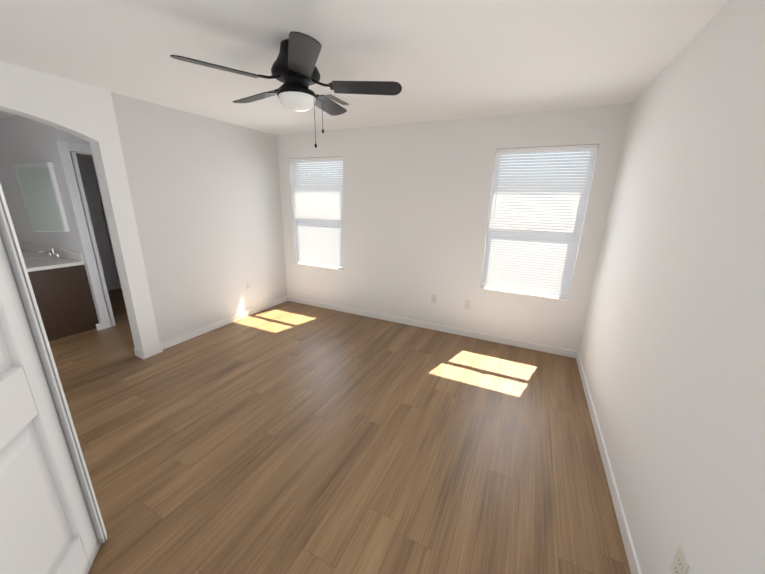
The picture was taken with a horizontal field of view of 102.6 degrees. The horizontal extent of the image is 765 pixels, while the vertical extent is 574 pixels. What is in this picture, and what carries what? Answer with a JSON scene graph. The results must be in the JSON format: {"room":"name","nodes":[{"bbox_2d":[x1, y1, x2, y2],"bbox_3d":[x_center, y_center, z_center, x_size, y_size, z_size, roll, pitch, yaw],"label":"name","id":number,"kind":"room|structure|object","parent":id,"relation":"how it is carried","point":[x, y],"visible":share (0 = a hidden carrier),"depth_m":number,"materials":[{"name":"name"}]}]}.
{"room":"empty bedroom","nodes":[
{"label":"empty bedroom","id":0,"kind":"room"},
{"bbox_2d":[0,115,115,325],"bbox_3d":[-4.251,-0.806,3.906,1.920,2.440,0.150,9,17,24],"label":"wall","id":1,"kind":"structure","parent":0,"point":[23,140],"depth_m":3.66,"materials":[{"name":"white paint"}]},
{"bbox_2d":[15,162,69,231],"bbox_3d":[-4.057,-1.033,3.530,0.840,0.750,0.242,9,17,24],"label":"mirror","id":2,"kind":"object","parent":1,"relation":"attached to","point":[41,195],"visible":1,"depth_m":3.39,"materials":[{"name":"white mirror"}]},
{"bbox_2d":[96,323,102,330],"bbox_3d":[-2.773,0.448,3.913,1.084,0.083,1.214,9,17,24],"label":"baseboard","id":3,"kind":"structure","parent":1,"relation":"attached to","point":[99,326],"depth_m":3.73,"materials":[{"name":"white"}]},
{"bbox_2d":[0,61,159,350],"bbox_3d":[-2.821,-0.260,2.084,0.150,2.440,1.990,9,17,24],"label":"wall","id":4,"kind":"structure","parent":0,"point":[84,111],"depth_m":2.61,"materials":[{"name":"white paint"}]},
{"bbox_2d":[76,137,121,289],"bbox_3d":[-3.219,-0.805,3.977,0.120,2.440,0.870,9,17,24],"label":"wall","id":5,"kind":"structure","parent":0,"point":[89,167],"depth_m":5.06,"materials":[{"name":"white paint"}]},
{"bbox_2d":[56,141,111,328],"bbox_3d":[-3.265,-0.625,3.917,0.136,2.131,0.950,9,17,24],"label":"door frame","id":6,"kind":"structure","parent":5,"relation":"attached to","point":[65,148],"depth_m":3.45,"materials":[{"name":"white wood"}]},
{"bbox_2d":[111,92,286,342],"bbox_3d":[-1.977,-0.752,3.882,0.150,2.440,2.100,9,17,24],"label":"wall","id":7,"kind":"structure","parent":0,"point":[205,195],"depth_m":3.50,"materials":[{"name":"white paint"}]},
{"bbox_2d":[247,281,251,288],"bbox_3d":[-1.839,-0.026,4.230,0.008,0.115,0.070,9,17,24],"label":"outlet","id":8,"kind":"object","parent":7,"relation":"attached to","point":[249,285],"visible":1,"depth_m":4.22,"materials":[{"name":"white plastic"}]},
{"bbox_2d":[134,296,641,573],"bbox_3d":[-0.583,0.897,2.488,4.160,0.083,3.798,9,17,24],"label":"baseboard","id":9,"kind":"structure","parent":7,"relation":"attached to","point":[632,559],"depth_m":3.42,"materials":[{"name":"white"}]},
{"bbox_2d":[49,288,630,573],"bbox_3d":[-2.321,0.984,2.427,7.765,0.120,5.850,9,17,24],"label":"floor","id":10,"kind":"structure","parent":0,"point":[287,437],"depth_m":2.01,"materials":[{"name":"brown wood"}]},
{"bbox_2d":[21,242,98,341],"bbox_3d":[-4.354,0.002,3.763,1.627,0.960,0.588,9,17,24],"label":"bathroom vanity","id":11,"kind":"object","parent":10,"relation":"on","point":[58,278],"visible":0.52,"depth_m":3.52,"materials":[{"name":"brown wood"}]},
{"bbox_2d":[0,0,728,134],"bbox_3d":[-2.270,-1.493,1.725,7.765,0.150,5.850,9,17,24],"label":"ceiling","id":12,"kind":"structure","parent":0,"point":[438,60],"depth_m":1.80,"materials":[{"name":"white paint"}]},
{"bbox_2d":[170,31,401,147],"bbox_3d":[-0.521,-1.131,1.872,1.186,0.555,1.183,9,17,24],"label":"ceiling fan","id":13,"kind":"object","parent":12,"relation":"hanging from","point":[294,70],"visible":1,"depth_m":1.75,"materials":[{"name":"black metal"}]},
{"bbox_2d":[319,92,360,106],"bbox_3d":[-0.366,-1.642,2.683,0.200,0.011,0.360,9,17,24],"label":"ceiling vent","id":14,"kind":"object","parent":12,"relation":"in","point":[342,100],"visible":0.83,"depth_m":2.67,"materials":[{"name":"white"}]},
{"bbox_2d":[276,103,630,350],"bbox_3d":[0.331,-0.699,3.863,4.335,2.440,0.150,9,17,24],"label":"wall","id":15,"kind":"structure","parent":0,"point":[416,200],"depth_m":3.60,"materials":[{"name":"white paint"}]},
{"bbox_2d":[294,159,343,267],"bbox_3d":[-0.876,-1.050,4.419,0.895,1.498,0.067,9,17,24],"label":"window","id":16,"kind":"structure","parent":15,"relation":"in","point":[314,184],"depth_m":4.45,"materials":[{"name":"white plastic"}]},
{"bbox_2d":[290,157,343,268],"bbox_3d":[-0.915,-1.029,4.342,0.879,1.487,0.042,9,17,24],"label":"window blind","id":17,"kind":"object","parent":16,"relation":"attached to","point":[318,206],"visible":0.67,"depth_m":4.33,"materials":[{"name":"white plastic"}]},
{"bbox_2d":[295,263,343,270],"bbox_3d":[-0.921,-0.305,4.566,0.895,0.020,0.104,9,17,24],"label":"sill","id":18,"kind":"structure","parent":15,"relation":"attached to","point":[331,268],"depth_m":4.52,"materials":[{"name":"white"}]},
{"bbox_2d":[431,294,436,303],"bbox_3d":[0.644,0.150,3.843,0.070,0.115,0.015,9,17,24],"label":"outlet","id":19,"kind":"object","parent":15,"relation":"attached to","point":[433,298],"visible":1,"depth_m":3.84,"materials":[{"name":"white plastic"}]},
{"bbox_2d":[464,299,470,308],"bbox_3d":[1.020,0.208,3.675,0.070,0.115,0.008,9,17,24],"label":"duplex electrical outlet","id":20,"kind":"object","parent":15,"relation":"attached to","point":[467,304],"visible":1,"depth_m":3.67,"materials":[{"name":"white plastic"}]},
{"bbox_2d":[480,287,568,300],"bbox_3d":[1.561,0.069,3.425,0.900,0.020,0.104,9,17,24],"label":"sill","id":21,"kind":"structure","parent":15,"relation":"attached to","point":[527,294],"depth_m":3.37,"materials":[{"name":"white"}]},
{"bbox_2d":[481,148,596,296],"bbox_3d":[1.606,-0.675,3.279,0.900,1.498,0.067,9,17,24],"label":"window","id":22,"kind":"structure","parent":15,"relation":"in","point":[581,226],"depth_m":3.25,"materials":[{"name":"white plastic"}]},
{"bbox_2d":[481,144,597,298],"bbox_3d":[1.567,-0.654,3.201,0.884,1.487,0.042,9,17,24],"label":"window blind","id":23,"kind":"object","parent":22,"relation":"attached to","point":[532,241],"visible":0.98,"depth_m":3.18,"materials":[{"name":"white plastic"}]},
{"bbox_2d":[578,0,764,573],"bbox_3d":[0.986,0.255,0.543,0.150,2.440,5.800,9,17,24],"label":"wall","id":24,"kind":"structure","parent":0,"point":[671,350],"depth_m":1.25,"materials":[{"name":"white paint"}]},
{"bbox_2d":[670,545,689,573],"bbox_3d":[1.029,0.972,1.062,0.008,0.115,0.070,9,17,24],"label":"outlet","id":25,"kind":"object","parent":24,"relation":"attached to","point":[680,564],"visible":1,"depth_m":1.06,"materials":[{"name":"white plastic"}]},
{"bbox_3d":[-0.303,0.528,0.075,1.750,2.118,0.015,9,17,24],"label":"door frame","id":26,"kind":"structure","parent":0,"visible":0},
{"bbox_2d":[0,183,107,573],"bbox_3d":[-1.169,0.341,0.810,0.069,2.022,0.826,-5,17,-21],"label":"bedroom door","id":27,"kind":"structure","parent":26,"relation":"attached to","point":[51,520],"depth_m":1.10,"materials":[{"name":"white paint"}]}
]}

